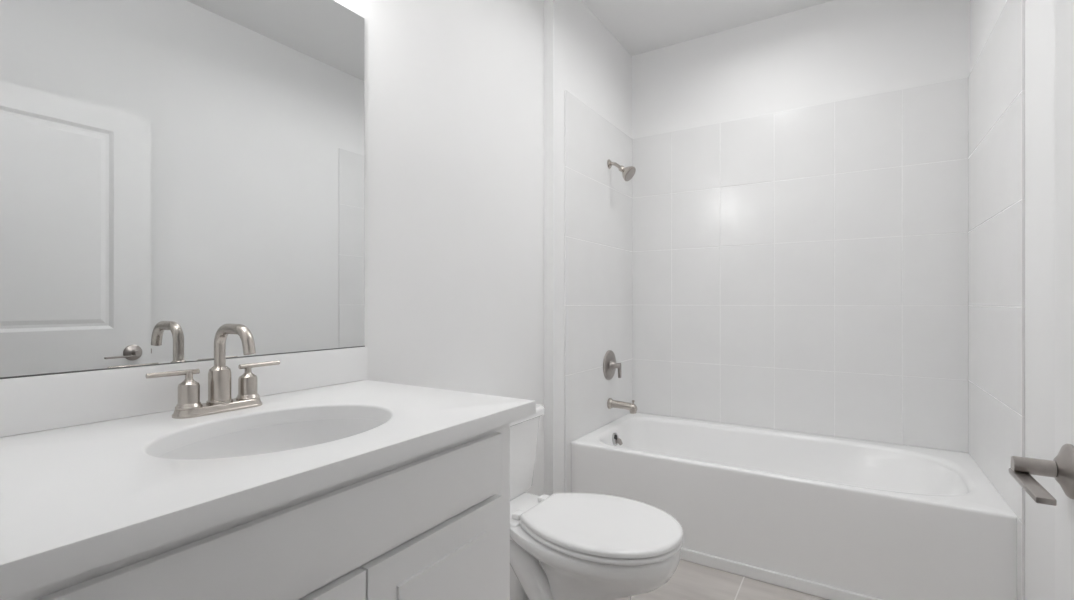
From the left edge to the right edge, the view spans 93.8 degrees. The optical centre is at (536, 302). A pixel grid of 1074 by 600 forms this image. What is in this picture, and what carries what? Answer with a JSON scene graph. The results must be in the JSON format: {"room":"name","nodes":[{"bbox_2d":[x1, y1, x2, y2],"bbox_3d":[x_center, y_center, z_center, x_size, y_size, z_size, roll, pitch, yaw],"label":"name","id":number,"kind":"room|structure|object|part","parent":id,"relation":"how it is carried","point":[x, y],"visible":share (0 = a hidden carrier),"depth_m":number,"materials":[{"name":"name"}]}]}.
{"room":"bathroom","nodes":[
{"label":"bathroom","id":0,"kind":"room"},
{"bbox_2d":[334,0,632,495],"bbox_3d":[-0.255,-0.232,2.042,0.169,2.763,3.231,0,0,32],"label":"wall","id":1,"kind":"structure","parent":0,"point":[498,225],"depth_m":2.16,"materials":[{"name":"paint"}]},
{"bbox_2d":[0,0,364,378],"bbox_3d":[-0.777,-0.371,1.158,0.008,1.010,0.918,0,0,32],"label":"mirror","id":2,"kind":"object","parent":1,"relation":"attached to","point":[173,173],"visible":1,"depth_m":1.11,"materials":[{"name":"silver mirror"}]},
{"bbox_2d":[0,347,366,436],"bbox_3d":[-0.773,0.185,1.154,0.018,0.101,0.922,0,0,32],"label":"backsplash","id":3,"kind":"structure","parent":1,"relation":"attached to","point":[31,404],"depth_m":1.04,"materials":[{"name":"stone"}]},
{"bbox_3d":[0.382,0.041,2.898,0.008,2.218,0.904,0,0,32],"label":"tile panel","id":4,"kind":"part","parent":1,"relation":"part of","materials":[{"name":"tile"}]},
{"bbox_2d":[603,350,621,379],"bbox_3d":[0.458,0.366,2.941,0.076,0.176,0.176,0,0,32],"label":"shower valve","id":5,"kind":"object","parent":1,"relation":"attached to","point":[610,365],"visible":1,"depth_m":2.92,"materials":[{"name":"silver metal"}]},
{"bbox_3d":[0.480,0.393,2.926,0.024,0.087,0.023,0,0,32],"label":"handle","id":6,"kind":"part","parent":5,"relation":"part of","materials":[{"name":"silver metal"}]},
{"bbox_2d":[607,159,635,180],"bbox_3d":[0.492,-0.774,2.916,0.161,0.141,0.092,0,0,32],"label":"shower fixture","id":7,"kind":"object","parent":1,"relation":"attached to","point":[628,173],"visible":1,"depth_m":2.89,"materials":[{"name":"silver metal"}]},
{"bbox_3d":[0.465,-0.796,2.933,0.088,0.062,0.019,0,0,32],"label":"arm","id":8,"kind":"part","parent":7,"relation":"part of","materials":[{"name":"silver metal"}]},
{"bbox_2d":[607,398,636,413],"bbox_3d":[0.497,0.596,2.916,0.170,0.076,0.062,0,0,32],"label":"tub spout","id":9,"kind":"object","parent":1,"relation":"attached to","point":[611,403],"visible":1,"depth_m":2.90,"materials":[{"name":"silver metal"}]},
{"bbox_2d":[582,0,832,55],"bbox_3d":[0.060,-1.653,0.891,2.050,0.080,4.870,0,0,32],"label":"ceiling","id":10,"kind":"structure","parent":0,"point":[640,26],"depth_m":2.83,"materials":[{"name":"paint"}]},
{"bbox_2d":[631,559,828,599],"bbox_3d":[0.060,1.190,0.891,2.050,0.080,4.870,0,0,32],"label":"floor","id":11,"kind":"structure","parent":0,"point":[690,580],"depth_m":2.02,"materials":[{"name":"tile"}]},
{"bbox_2d":[6,423,509,599],"bbox_3d":[-0.535,0.710,0.987,0.596,0.881,0.891,0,0,32],"label":"vanity cabinet","id":12,"kind":"object","parent":11,"relation":"on","point":[434,524],"visible":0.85,"depth_m":0.83,"materials":[{"name":"paint"}]},
{"bbox_2d":[0,380,535,599],"bbox_3d":[-0.514,0.252,0.991,0.628,0.033,0.922,0,0,32],"label":"countertop","id":13,"kind":"structure","parent":12,"relation":"on","point":[74,500],"depth_m":0.72,"materials":[{"name":"stone"}]},
{"bbox_2d":[146,324,279,418],"bbox_3d":[-0.696,0.140,1.101,0.196,0.191,0.199,0,0,-12],"label":"faucet","id":14,"kind":"object","parent":13,"relation":"on","point":[189,405],"visible":1,"depth_m":1.08,"materials":[{"name":"silver metal"}]},
{"bbox_3d":[-0.743,0.144,1.027,0.011,0.011,0.094,0,0,32],"label":"lever","id":15,"kind":"part","parent":14,"relation":"part of","materials":[{"name":"silver metal"}]},
{"bbox_3d":[-0.728,0.182,1.050,0.048,0.074,0.048,0,0,32],"label":"handle","id":16,"kind":"part","parent":14,"relation":"part of","materials":[{"name":"silver metal"}]},
{"bbox_3d":[-0.696,0.227,1.101,0.060,0.017,0.179,0,0,32],"label":"plate","id":17,"kind":"part","parent":14,"relation":"part of","materials":[{"name":"silver metal"}]},
{"bbox_3d":[-0.650,0.132,1.073,0.157,0.175,0.050,0,0,32],"label":"spout","id":18,"kind":"part","parent":14,"relation":"part of","materials":[{"name":"silver metal"}]},
{"bbox_3d":[-0.663,0.182,1.152,0.048,0.074,0.048,0,0,32],"label":"handle","id":19,"kind":"part","parent":14,"relation":"part of","materials":[{"name":"silver metal"}]},
{"bbox_3d":[-0.648,0.144,1.176,0.011,0.011,0.094,0,0,32],"label":"lever","id":20,"kind":"part","parent":14,"relation":"part of","materials":[{"name":"silver metal"}]},
{"bbox_2d":[159,418,383,458],"bbox_3d":[-0.483,0.343,0.965,0.354,0.147,0.459,0,0,32],"label":"sink","id":21,"kind":"object","parent":13,"relation":"in","point":[292,435],"visible":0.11,"depth_m":1.10,"materials":[{"name":"ceramic"}]},
{"bbox_3d":[-0.397,0.738,0.672,0.027,0.588,0.394,0,0,32],"label":"door","id":22,"kind":"part","parent":12,"relation":"part of","materials":[{"name":"paint"}]},
{"bbox_3d":[-0.189,0.738,1.003,0.027,0.588,0.378,0,0,32],"label":"door","id":23,"kind":"part","parent":12,"relation":"part of","materials":[{"name":"paint"}]},
{"bbox_2d":[510,404,682,599],"bbox_3d":[0.093,0.785,1.751,0.816,0.730,0.500,0,0,32],"label":"toilet","id":24,"kind":"object","parent":11,"relation":"on","point":[564,546],"visible":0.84,"depth_m":1.61,"materials":[{"name":"ceramic"}]},
{"bbox_3d":[-0.173,0.602,1.918,0.188,0.292,0.466,0,0,32],"label":"tank","id":25,"kind":"part","parent":24,"relation":"part of","materials":[{"name":"ceramic"}]},
{"bbox_3d":[-0.167,0.438,1.914,0.202,0.036,0.500,0,0,32],"label":"tank lid","id":26,"kind":"part","parent":24,"relation":"part of","materials":[{"name":"ceramic"}]},
{"bbox_3d":[0.220,0.748,1.670,0.514,0.016,0.428,0,0,32],"label":"seat","id":27,"kind":"part","parent":24,"relation":"part of","materials":[{"name":"plastic"}]},
{"bbox_3d":[0.220,0.726,1.670,0.514,0.020,0.428,0,0,32],"label":"lid","id":28,"kind":"part","parent":24,"relation":"part of","materials":[{"name":"plastic"}]},
{"bbox_2d":[571,412,1016,599],"bbox_3d":[1.110,0.930,2.474,1.691,0.439,0.842,0,0,32],"label":"bathtub","id":29,"kind":"object","parent":11,"relation":"on","point":[884,521],"visible":0.94,"depth_m":2.11,"materials":[{"name":"ceramic"}]},
{"bbox_3d":[0.441,0.767,2.825,0.023,0.072,0.072,0,0,32],"label":"overflow plate","id":30,"kind":"part","parent":29,"relation":"part of","materials":[{"name":"silver metal"}]},
{"bbox_3d":[0.461,0.777,2.818,0.038,0.042,0.032,0,0,32],"label":"trip lever","id":31,"kind":"part","parent":29,"relation":"part of","materials":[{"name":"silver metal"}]},
{"bbox_2d":[680,547,881,599],"bbox_3d":[0.881,1.125,2.111,1.673,0.050,0.015,0,0,32],"label":"trim","id":32,"kind":"structure","parent":29,"relation":"attached to","point":[772,577],"depth_m":2.05,"materials":[{"name":"paint"}]},
{"bbox_2d":[632,0,969,452],"bbox_3d":[1.360,-0.232,2.869,1.693,2.763,0.108,0,0,32],"label":"wall","id":33,"kind":"structure","parent":0,"point":[800,178],"depth_m":2.73,"materials":[{"name":"tile"}]},
{"bbox_2d":[968,0,1054,599],"bbox_3d":[1.281,-0.232,1.073,0.108,2.763,3.231,0,0,32],"label":"wall","id":34,"kind":"structure","parent":0,"point":[1011,79],"depth_m":1.71,"materials":[{"name":"paint"}]},
{"bbox_3d":[1.806,0.041,1.999,0.008,2.218,0.904,0,0,32],"label":"tile panel","id":35,"kind":"part","parent":34,"relation":"part of","materials":[{"name":"tile"}]},
{"bbox_3d":[-0.323,-0.232,0.251,1.744,2.763,0.120,0,0,32],"label":"wall","id":36,"kind":"structure","parent":0,"visible":0},
{"bbox_2d":[1009,0,1073,599],"bbox_3d":[0.507,0.138,0.357,0.102,2.001,0.930,0,0,32],"label":"door","id":37,"kind":"structure","parent":36,"relation":"in","point":[1061,468],"depth_m":0.70,"materials":[{"name":"paint"}]},
{"bbox_3d":[0.648,0.239,0.660,0.018,0.008,0.128,0,0,32],"label":"lever","id":38,"kind":"part","parent":37,"relation":"part of","materials":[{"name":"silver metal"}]},
{"bbox_3d":[0.694,0.227,0.694,0.054,0.028,0.028,0,0,32],"label":"handle","id":39,"kind":"part","parent":37,"relation":"part of","materials":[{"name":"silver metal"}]}
]}

